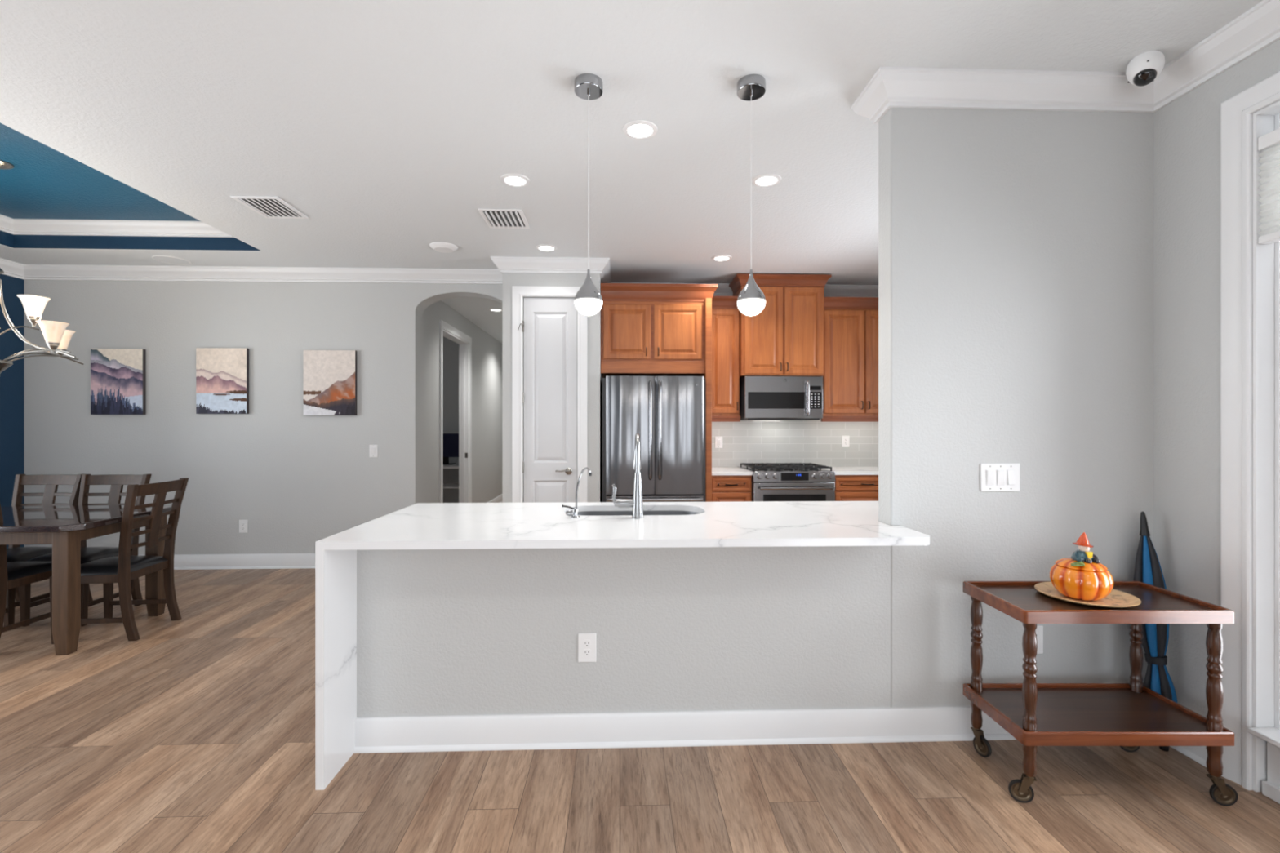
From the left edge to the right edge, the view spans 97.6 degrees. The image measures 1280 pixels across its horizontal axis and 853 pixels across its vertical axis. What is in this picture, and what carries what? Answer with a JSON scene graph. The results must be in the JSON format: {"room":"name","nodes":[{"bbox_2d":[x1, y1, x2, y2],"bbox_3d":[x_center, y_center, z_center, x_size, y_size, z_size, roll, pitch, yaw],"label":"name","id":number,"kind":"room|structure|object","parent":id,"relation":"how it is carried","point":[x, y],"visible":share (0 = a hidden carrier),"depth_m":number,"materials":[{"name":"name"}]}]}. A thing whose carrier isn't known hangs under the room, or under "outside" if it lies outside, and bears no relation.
{"room":"open-plan kitchen","nodes":[
{"label":"open-plan kitchen","id":0,"kind":"room"},
{"bbox_2d":[0,274,24,548],"bbox_3d":[-5.672,-0.073,0.373,0.150,2.840,10.150,0,0,-2],"label":"wall","id":1,"kind":"structure","parent":0,"point":[12,379],"depth_m":5.14,"materials":[{"name":"blue paint"}]},
{"bbox_2d":[24,280,502,555],"bbox_3d":[-3.591,-0.073,5.425,4.670,2.840,0.200,0,0,-2],"label":"wall","id":2,"kind":"structure","parent":0,"point":[298,481],"depth_m":5.32,"materials":[{"name":"grey paint"}]},
{"bbox_2d":[90,348,146,414],"bbox_3d":[-4.898,-0.419,5.259,0.471,0.615,0.036,0,0,-2],"label":"canvas painting","id":3,"kind":"object","parent":2,"relation":"attached to","point":[117,375],"visible":1,"depth_m":5.24,"materials":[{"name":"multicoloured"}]},
{"bbox_2d":[195,347,248,413],"bbox_3d":[-3.943,-0.429,5.293,0.462,0.618,0.036,0,0,-2],"label":"canvas painting","id":4,"kind":"object","parent":2,"relation":"attached to","point":[222,375],"visible":1,"depth_m":5.28,"materials":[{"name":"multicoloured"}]},
{"bbox_2d":[137,553,315,569],"bbox_3d":[-3.964,1.280,5.299,3.615,0.135,0.026,0,0,-2],"label":"baseboard","id":5,"kind":"structure","parent":2,"relation":"attached to","point":[277,561],"depth_m":5.30,"materials":[{"name":"white wood"}]},
{"bbox_2d":[239,520,247,533],"bbox_3d":[-3.765,0.947,5.315,0.078,0.122,0.008,0,0,-2],"label":"electrical outlet","id":6,"kind":"object","parent":2,"relation":"attached to","point":[242,523],"visible":1,"depth_m":5.31,"materials":[{"name":"white plastic"}]},
{"bbox_2d":[303,350,356,415],"bbox_3d":[-2.947,-0.414,5.329,0.483,0.617,0.036,0,0,-2],"label":"canvas painting","id":7,"kind":"object","parent":2,"relation":"attached to","point":[330,376],"visible":1,"depth_m":5.31,"materials":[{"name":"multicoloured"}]},
{"bbox_2d":[368,444,377,457],"bbox_3d":[-2.551,0.234,5.356,0.078,0.122,0.013,0,0,-2],"label":"light switch","id":8,"kind":"object","parent":2,"relation":"attached to","point":[373,449],"visible":1,"depth_m":5.36,"materials":[{"name":"white plastic"}]},
{"bbox_2d":[443,336,458,502],"bbox_3d":[-4.896,-0.073,9.031,4.660,2.840,0.100,0,0,-2],"label":"wall","id":9,"kind":"structure","parent":0,"point":[451,348],"depth_m":9.05,"materials":[{"name":"grey paint"}]},
{"bbox_2d":[422,300,502,502],"bbox_3d":[-2.476,-0.073,8.242,0.120,2.840,5.350,0,0,-2],"label":"wall","id":10,"kind":"structure","parent":0,"point":[486,351],"depth_m":8.22,"materials":[{"name":"grey paint"}]},
{"bbox_2d":[439,320,471,502],"bbox_3d":[-2.436,0.045,7.258,0.150,2.603,1.356,0,0,-2],"label":"door","id":11,"kind":"structure","parent":10,"relation":"in","point":[464,341],"depth_m":7.82,"materials":[{"name":"white wood"}]},
{"bbox_2d":[487,493,502,502],"bbox_3d":[-2.445,1.280,9.434,0.026,0.135,2.970,0,0,-2],"label":"baseboard","id":12,"kind":"structure","parent":10,"relation":"attached to","point":[499,499],"depth_m":9.64,"materials":[{"name":"white wood"}]},
{"bbox_2d":[502,272,602,502],"bbox_3d":[-0.866,-0.073,6.999,0.871,2.840,3.950,0,0,-2],"label":"wall","id":13,"kind":"structure","parent":0,"point":[508,279],"depth_m":5.03,"materials":[{"name":"grey paint"}]},
{"bbox_2d":[512,285,587,502],"bbox_3d":[-0.806,0.047,5.027,0.667,2.600,0.089,0,0,-2],"label":"door","id":14,"kind":"structure","parent":13,"relation":"in","point":[554,397],"depth_m":5.04,"materials":[{"name":"white wood"}]},
{"bbox_2d":[0,0,1263,342],"bbox_3d":[-1.829,-1.611,3.587,10.600,0.235,16.700,0,0,-2],"label":"ceiling","id":15,"kind":"structure","parent":0,"point":[388,125],"depth_m":2.68,"materials":[{"name":"white paint"}]},
{"bbox_2d":[0,160,83,373],"bbox_3d":[-4.123,-0.990,3.629,0.865,1.437,0.893,0,0,-2],"label":"chandelier","id":16,"kind":"object","parent":15,"relation":"hanging from","point":[57,339],"visible":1,"depth_m":3.66,"materials":[{"name":"silver metal"}]},
{"bbox_2d":[0,214,233,237],"bbox_3d":[-4.186,-1.655,3.513,2.025,0.105,2.420,0,0,-2],"label":"trim","id":17,"kind":"structure","parent":15,"relation":"attached to","point":[7,224],"depth_m":4.67,"materials":[{"name":"white wood"}]},
{"bbox_2d":[151,255,191,264],"bbox_3d":[-4.202,-1.490,5.023,0.272,0.005,0.272,0,0,-2],"label":"ceiling speaker","id":18,"kind":"object","parent":15,"relation":"attached to","point":[169,260],"visible":1,"depth_m":5.01,"materials":[{"name":"white plastic"}]},
{"bbox_2d":[230,195,308,218],"bbox_3d":[-2.510,-1.488,3.813,0.300,0.011,0.370,0,0,-2],"label":"ceiling vent","id":19,"kind":"object","parent":15,"relation":"in","point":[266,206],"visible":1,"depth_m":3.80,"materials":[{"name":"white plastic"}]},
{"bbox_2d":[429,242,457,253],"bbox_3d":[-1.627,-1.477,4.645,0.224,0.032,0.224,0,0,-2],"label":"smoke detector","id":20,"kind":"object","parent":15,"relation":"attached to","point":[444,247],"visible":1,"depth_m":4.60,"materials":[{"name":"white plastic"}]},
{"bbox_2d":[488,308,502,311],"bbox_3d":[-1.841,-1.489,7.158,0.176,0.008,0.176,0,0,-2],"label":"recessed light","id":21,"kind":"object","parent":15,"relation":"in","point":[491,309],"visible":0.96,"depth_m":7.14,"materials":[{"name":"white plastic"}]},
{"bbox_2d":[477,208,529,228],"bbox_3d":[-0.969,-1.485,4.018,0.300,0.016,0.360,0,0,-2],"label":"ceiling vent","id":22,"kind":"object","parent":15,"relation":"in","point":[498,218],"visible":1,"depth_m":4.00,"materials":[{"name":"white plastic"}]},
{"bbox_2d":[500,173,529,186],"bbox_3d":[-0.757,-1.489,3.393,0.176,0.008,0.176,0,0,-2],"label":"recessed light","id":23,"kind":"object","parent":15,"relation":"in","point":[511,180],"visible":1,"depth_m":3.38,"materials":[{"name":"white plastic"}]},
{"bbox_2d":[535,244,556,251],"bbox_3d":[-0.781,-1.489,4.675,0.176,0.008,0.176,0,0,-2],"label":"recessed light","id":24,"kind":"object","parent":15,"relation":"in","point":[544,247],"visible":1,"depth_m":4.67,"materials":[{"name":"white plastic"}]},
{"bbox_2d":[573,73,603,315],"bbox_3d":[-0.223,-0.987,2.429,0.124,1.012,0.124,0,0,-2],"label":"pendant light","id":25,"kind":"object","parent":15,"relation":"hanging from","point":[588,86],"visible":1,"depth_m":2.40,"materials":[{"name":"silver metal"}]},
{"bbox_2d":[574,298,602,315],"bbox_3d":[-0.223,-0.512,2.429,0.122,0.062,0.122,0,0,-2],"label":"diffuser","id":26,"kind":"object","parent":25,"relation":"attached to","point":[587,307],"depth_m":2.39,"materials":[{"name":"white glass"}]},
{"bbox_2d":[622,120,657,139],"bbox_3d":[0.001,-1.489,2.817,0.176,0.008,0.176,0,0,-2],"label":"recessed light","id":27,"kind":"object","parent":15,"relation":"in","point":[637,129],"visible":1,"depth_m":2.81,"materials":[{"name":"white plastic"}]},
{"bbox_2d":[711,254,731,261],"bbox_3d":[0.724,-1.489,4.959,0.176,0.008,0.176,0,0,-2],"label":"recessed light","id":28,"kind":"object","parent":15,"relation":"in","point":[721,257],"visible":1,"depth_m":4.95,"materials":[{"name":"white plastic"}]},
{"bbox_2d":[737,74,765,315],"bbox_3d":[0.483,-0.987,2.434,0.124,1.012,0.124,0,0,-2],"label":"pendant light","id":29,"kind":"object","parent":15,"relation":"hanging from","point":[751,300],"visible":1,"depth_m":2.40,"materials":[{"name":"silver metal"}]},
{"bbox_2d":[737,298,765,315],"bbox_3d":[0.483,-0.512,2.434,0.122,0.062,0.122,0,0,-2],"label":"diffuser","id":30,"kind":"object","parent":29,"relation":"attached to","point":[748,307],"depth_m":2.39,"materials":[{"name":"white glass"}]},
{"bbox_2d":[751,173,781,186],"bbox_3d":[0.766,-1.489,3.393,0.176,0.008,0.176,0,0,-2],"label":"recessed light","id":31,"kind":"object","parent":15,"relation":"in","point":[765,180],"visible":1,"depth_m":3.38,"materials":[{"name":"white plastic"}]},
{"bbox_2d":[1125,50,1164,86],"bbox_3d":[2.047,-1.437,2.269,0.121,0.118,0.121,0,0,-2],"label":"security camera","id":32,"kind":"object","parent":15,"relation":"attached to","point":[1143,69],"visible":1,"depth_m":2.23,"materials":[{"name":"white plastic"}]},
{"bbox_2d":[0,568,1279,852],"bbox_3d":[-1.827,1.397,3.537,10.600,0.100,16.800,0,0,-2],"label":"floor","id":33,"kind":"structure","parent":0,"point":[195,734],"depth_m":2.12,"materials":[{"name":"brown wood"}]},
{"bbox_2d":[0,503,52,637],"bbox_3d":[-4.005,0.855,3.486,0.488,0.985,0.517,0,0,0],"label":"dining chair","id":34,"kind":"object","parent":33,"relation":"on","point":[13,575],"visible":0.7,"depth_m":3.48,"materials":[{"name":"brown wood"}]},
{"bbox_2d":[6,474,81,623],"bbox_3d":[-4.463,0.855,4.024,0.488,0.985,0.517,0,0,-1],"label":"dining chair","id":35,"kind":"object","parent":33,"relation":"on","point":[15,553],"visible":0.38,"depth_m":4.21,"materials":[{"name":"brown wood"}]},
{"bbox_2d":[18,474,151,626],"bbox_3d":[-3.966,0.855,4.024,0.488,0.985,0.517,0,0,-1],"label":"dining chair","id":36,"kind":"object","parent":33,"relation":"on","point":[88,554],"visible":0.41,"depth_m":4.17,"materials":[{"name":"brown wood"}]},
{"bbox_2d":[0,504,172,655],"bbox_3d":[-4.125,0.960,3.610,1.640,0.775,0.880,0,0,-4],"label":"dining table","id":37,"kind":"object","parent":33,"relation":"on","point":[63,527],"visible":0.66,"depth_m":3.34,"materials":[{"name":"wood"}]},
{"bbox_2d":[48,477,188,644],"bbox_3d":[-3.412,0.855,3.696,0.517,0.985,0.488,0,0,-6],"label":"dining chair","id":38,"kind":"object","parent":33,"relation":"on","point":[121,569],"visible":0.94,"depth_m":3.65,"materials":[{"name":"brown wood"}]},
{"bbox_2d":[443,463,458,488],"bbox_3d":[-3.501,0.970,8.651,1.820,0.755,0.700,0,0,-2],"label":"desk","id":39,"kind":"object","parent":33,"relation":"on","point":[446,486],"visible":0.02,"depth_m":8.46,"materials":[{"name":"white plastic"}]},
{"bbox_2d":[443,433,458,464],"bbox_3d":[-3.045,0.352,8.777,0.780,0.480,0.200,0,0,-2],"label":"computer monitor","id":40,"kind":"object","parent":39,"relation":"on","point":[451,441],"visible":0.44,"depth_m":8.72,"materials":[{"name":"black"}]},
{"bbox_2d":[443,483,458,488],"bbox_3d":[-2.981,0.917,8.654,0.620,0.020,0.590,0,0,-2],"label":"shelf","id":41,"kind":"object","parent":39,"relation":"attached to","point":[446,486],"depth_m":8.52,"materials":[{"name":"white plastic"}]},
{"bbox_2d":[602,375,705,502],"bbox_3d":[0.116,0.439,5.391,0.933,1.777,0.932,0,0,-2],"label":"refrigerator","id":42,"kind":"object","parent":33,"relation":"on","point":[667,413],"visible":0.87,"depth_m":5.00,"materials":[{"name":"grey metal"}]},
{"bbox_2d":[600,283,718,502],"bbox_3d":[0.167,0.017,5.524,1.083,2.660,0.768,0,0,-2],"label":"tall cabinet","id":43,"kind":"object","parent":33,"relation":"on","point":[647,329],"visible":0.88,"depth_m":5.19,"materials":[{"name":"brown wood"}]},
{"bbox_2d":[711,475,751,502],"bbox_3d":[0.844,0.903,5.567,0.388,0.888,0.730,0,0,-2],"label":"base cabinet","id":44,"kind":"object","parent":33,"relation":"on","point":[724,488],"visible":0.29,"depth_m":5.24,"materials":[{"name":"brown wood"}]},
{"bbox_2d":[711,466,752,475],"bbox_3d":[0.844,0.442,5.571,0.392,0.031,0.705,0,0,-2],"label":"countertop","id":45,"kind":"structure","parent":44,"relation":"on","point":[716,471],"depth_m":5.31,"materials":[{"name":"stone"}]},
{"bbox_2d":[737,462,835,501],"bbox_3d":[1.430,0.838,5.550,0.778,0.918,0.786,0,0,-2],"label":"gas range","id":46,"kind":"object","parent":33,"relation":"on","point":[771,482],"visible":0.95,"depth_m":5.22,"materials":[{"name":"grey metal"}]},
{"bbox_2d":[737,466,830,471],"bbox_3d":[1.428,0.433,5.593,0.778,0.028,0.698,0,0,-2],"label":"cooktop","id":47,"kind":"object","parent":46,"relation":"in","point":[756,469],"depth_m":5.32,"materials":[{"name":"black metal"}]},
{"bbox_2d":[753,482,835,501],"bbox_3d":[1.441,0.836,5.237,0.762,0.622,0.035,0,0,-2],"label":"oven","id":48,"kind":"object","parent":46,"relation":"in","point":[759,495],"depth_m":5.22,"materials":[{"name":"silver glass"}]},
{"bbox_2d":[834,475,878,501],"bbox_3d":[2.450,0.903,5.624,1.262,0.888,0.730,0,0,-2],"label":"base cabinet","id":49,"kind":"object","parent":33,"relation":"on","point":[847,487],"visible":0.15,"depth_m":5.28,"materials":[{"name":"brown wood"}]},
{"bbox_2d":[824,466,878,475],"bbox_3d":[2.450,0.442,5.628,1.266,0.031,0.705,0,0,-2],"label":"countertop","id":50,"kind":"structure","parent":49,"relation":"on","point":[839,470],"depth_m":5.41,"materials":[{"name":"stone"}]},
{"bbox_2d":[962,581,1238,805],"bbox_3d":[1.724,0.997,2.158,0.784,0.700,0.386,0,0,0],"label":"cart","id":51,"kind":"object","parent":33,"relation":"on","point":[1131,716],"visible":1,"depth_m":2.05,"materials":[{"name":"brown wood"}]},
{"bbox_2d":[1034,582,1141,608],"bbox_3d":[1.722,0.653,2.165,0.322,0.020,0.322,0,0,-2],"label":"platter","id":52,"kind":"object","parent":51,"relation":"on","point":[1116,598],"visible":0.7,"depth_m":2.12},
{"bbox_2d":[1048,532,1113,600],"bbox_3d":[1.688,0.528,2.145,0.194,0.251,0.191,0,0,-2],"label":"jar","id":53,"kind":"object","parent":52,"relation":"on","point":[1082,575],"visible":1,"depth_m":2.09,"materials":[{"name":"ceramic"}]},
{"bbox_2d":[977,688,1207,731],"bbox_3d":[1.722,1.100,2.158,0.728,0.018,0.370,0,0,0],"label":"shelf","id":54,"kind":"object","parent":51,"relation":"attached to","point":[1057,709],"depth_m":2.15,"materials":[{"name":"brown wood"}]},
{"bbox_2d":[962,581,1235,623],"bbox_3d":[1.722,0.669,2.158,0.756,0.045,0.411,0,0,-2],"label":"tray","id":55,"kind":"object","parent":51,"relation":"on","point":[1020,600],"depth_m":2.05,"materials":[{"name":"brown wood"}]},
{"bbox_2d":[1133,511,1177,751],"bbox_3d":[2.167,0.855,2.360,0.143,0.986,0.107,0,0,-2],"label":"umbrella","id":56,"kind":"object","parent":33,"relation":"on","point":[1148,570],"visible":0.66,"depth_m":2.35,"materials":[{"name":"blue fabric"}]},
{"bbox_3d":[0.294,0.904,2.832,2.970,0.885,0.641,0,0,-2],"label":"cabinet","id":57,"kind":"object","parent":33,"relation":"on","visible":0,"materials":[{"name":"grey painted drywall"},{"name":"white quartz"},{"name":"white painted wood"}]},
{"bbox_2d":[315,501,929,790],"bbox_3d":[0.291,0.887,2.653,3.028,0.920,1.048,0,0,-2],"label":"countertop","id":58,"kind":"structure","parent":57,"relation":"on","point":[419,526],"depth_m":2.23,"materials":[{"name":"white stone"}]},
{"bbox_2d":[561,467,591,518],"bbox_3d":[-0.296,0.309,2.626,0.139,0.235,0.042,0,0,-2],"label":"tap","id":59,"kind":"object","parent":58,"relation":"on","point":[574,514],"visible":1,"depth_m":2.62,"materials":[{"name":"silver metal"}]},
{"bbox_2d":[612,433,643,518],"bbox_3d":[-0.059,0.230,2.679,0.148,0.393,0.174,0,0,-2],"label":"kitchen faucet","id":60,"kind":"object","parent":58,"relation":"on","point":[637,503],"visible":1,"depth_m":2.61,"materials":[{"name":"grey metal"}]},
{"bbox_2d":[577,511,699,515],"bbox_3d":[-0.027,0.558,2.866,0.770,0.198,0.410,0,0,-2],"label":"undermount sink","id":61,"kind":"object","parent":58,"relation":"in","point":[585,513],"visible":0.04,"depth_m":3.04,"materials":[{"name":"silver metal"}]},
{"bbox_2d":[356,107,1154,717],"bbox_3d":[1.089,-0.073,2.475,4.547,2.840,0.120,0,0,-2],"label":"wall","id":62,"kind":"structure","parent":0,"point":[1016,247],"depth_m":2.42,"materials":[{"name":"grey paint"}]},
{"bbox_2d":[577,633,595,662],"bbox_3d":[-0.224,0.934,2.365,0.078,0.122,0.008,0,0,-2],"label":"electrical outlet","id":63,"kind":"object","parent":62,"relation":"attached to","point":[586,642],"visible":1,"depth_m":2.36,"materials":[{"name":"white plastic"}]},
{"bbox_2d":[582,640,591,647],"bbox_3d":[-0.224,0.915,2.362,0.032,0.029,0.003,0,0,-2],"label":"socket","id":64,"kind":"object","parent":63,"relation":"attached to","point":[586,643],"depth_m":2.36,"materials":[{"name":"grey plastic"}]},
{"bbox_2d":[582,648,591,656],"bbox_3d":[-0.224,0.953,2.362,0.032,0.029,0.003,0,0,-2],"label":"socket","id":65,"kind":"object","parent":63,"relation":"attached to","point":[586,652],"depth_m":2.36,"materials":[{"name":"grey plastic"}]},
{"bbox_2d":[0,0,1279,297],"bbox_3d":[-1.164,-1.434,0.659,8.880,0.118,10.400,0,0,-2],"label":"trim","id":66,"kind":"structure","parent":62,"relation":"attached to","point":[1258,28],"depth_m":2.41,"materials":[{"name":"white wood"}]},
{"bbox_2d":[353,706,1016,753],"bbox_3d":[0.537,1.280,2.383,3.438,0.135,0.026,0,0,-2],"label":"baseboard","id":67,"kind":"structure","parent":62,"relation":"attached to","point":[948,723],"depth_m":2.37,"materials":[{"name":"white wood"}]},
{"bbox_2d":[980,463,1019,491],"bbox_3d":[1.562,0.221,2.426,0.174,0.122,0.013,0,0,-2],"label":"light switch","id":68,"kind":"object","parent":62,"relation":"attached to","point":[993,477],"visible":1,"depth_m":2.42,"materials":[{"name":"white plastic"}]},
{"bbox_2d":[1035,625,1043,653],"bbox_3d":[1.714,0.927,2.434,0.078,0.122,0.008,0,0,-2],"label":"electrical outlet","id":69,"kind":"object","parent":62,"relation":"attached to","point":[1039,630],"visible":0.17,"depth_m":2.43,"materials":[{"name":"white plastic"}]},
{"bbox_2d":[1048,563,1113,600],"bbox_3d":[1.688,0.595,2.145,0.194,0.117,0.191,0,0,-2],"label":"pumpkin","id":70,"kind":"object","parent":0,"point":[1085,583],"depth_m":2.08,"materials":[{"name":"ceramic"}]},
{"bbox_2d":[1154,39,1279,790],"bbox_3d":[2.467,-0.073,-0.975,0.180,2.840,6.875,0,0,-2],"label":"wall","id":71,"kind":"structure","parent":0,"point":[1187,130],"depth_m":2.30,"materials":[{"name":"grey paint"}]},
{"bbox_2d":[1170,746,1207,767],"bbox_3d":[2.247,1.280,2.322,0.026,0.135,0.270,0,0,-2],"label":"baseboard","id":72,"kind":"structure","parent":71,"relation":"attached to","point":[1197,753],"depth_m":2.26,"materials":[{"name":"white wood"}]},
{"bbox_2d":[1220,71,1279,804],"bbox_3d":[2.360,0.049,1.546,0.214,2.597,1.246,0,0,-2],"label":"window","id":73,"kind":"structure","parent":71,"relation":"in","point":[1236,112],"depth_m":2.07,"materials":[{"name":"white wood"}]},
{"bbox_2d":[1257,128,1279,244],"bbox_3d":[2.313,-0.867,1.544,0.045,0.393,1.034,0,0,-2],"label":"pleated shade","id":74,"kind":"object","parent":73,"relation":"attached to","point":[1268,144],"visible":1,"depth_m":2.03,"materials":[{"name":"white fabric"}]},
{"bbox_3d":[1.035,-0.073,6.016,4.401,2.840,0.150,0,0,-2],"label":"wall","id":75,"kind":"structure","parent":0,"visible":0},
{"bbox_2d":[711,296,740,422],"bbox_3d":[0.816,-0.665,5.716,0.342,1.235,0.430,0,0,-2],"label":"upper cabinet","id":76,"kind":"object","parent":75,"relation":"attached to","point":[725,310],"visible":0.8,"depth_m":5.54,"materials":[{"name":"brown wood"}]},
{"bbox_2d":[728,273,831,377],"bbox_3d":[1.397,-0.991,5.700,0.930,0.980,0.503,0,0,-2],"label":"upper cabinet","id":77,"kind":"object","parent":75,"relation":"attached to","point":[786,338],"visible":0.98,"depth_m":5.49,"materials":[{"name":"brown wood"}]},
{"bbox_2d":[739,376,822,420],"bbox_3d":[1.407,-0.280,5.693,0.774,0.430,0.514,0,0,-2],"label":"microwave","id":78,"kind":"object","parent":77,"relation":"attached to","point":[761,397],"visible":0.99,"depth_m":5.49,"materials":[{"name":"grey metal"}]},
{"bbox_2d":[711,419,878,466],"bbox_3d":[1.858,0.177,5.966,2.460,0.500,0.008,0,0,-2],"label":"backsplash","id":79,"kind":"structure","parent":75,"relation":"attached to","point":[814,442],"depth_m":5.95,"materials":[{"name":"tile"}]},
{"bbox_2d":[715,436,722,448],"bbox_3d":[0.834,0.168,5.919,0.078,0.122,0.013,0,0,-2],"label":"light switch","id":80,"kind":"object","parent":79,"relation":"attached to","point":[718,440],"visible":1,"depth_m":5.92,"materials":[{"name":"white plastic"}]},
{"bbox_2d":[842,435,848,447],"bbox_3d":[2.193,0.160,5.970,0.078,0.122,0.008,0,0,-2],"label":"electrical outlet","id":81,"kind":"object","parent":79,"relation":"attached to","point":[845,438],"visible":1,"depth_m":5.97,"materials":[{"name":"white plastic"}]},
{"bbox_2d":[821,297,878,422],"bbox_3d":[2.263,-0.665,5.769,0.915,1.235,0.432,0,0,-2],"label":"upper cabinet","id":82,"kind":"object","parent":75,"relation":"attached to","point":[851,377],"visible":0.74,"depth_m":5.58,"materials":[{"name":"brown wood"}]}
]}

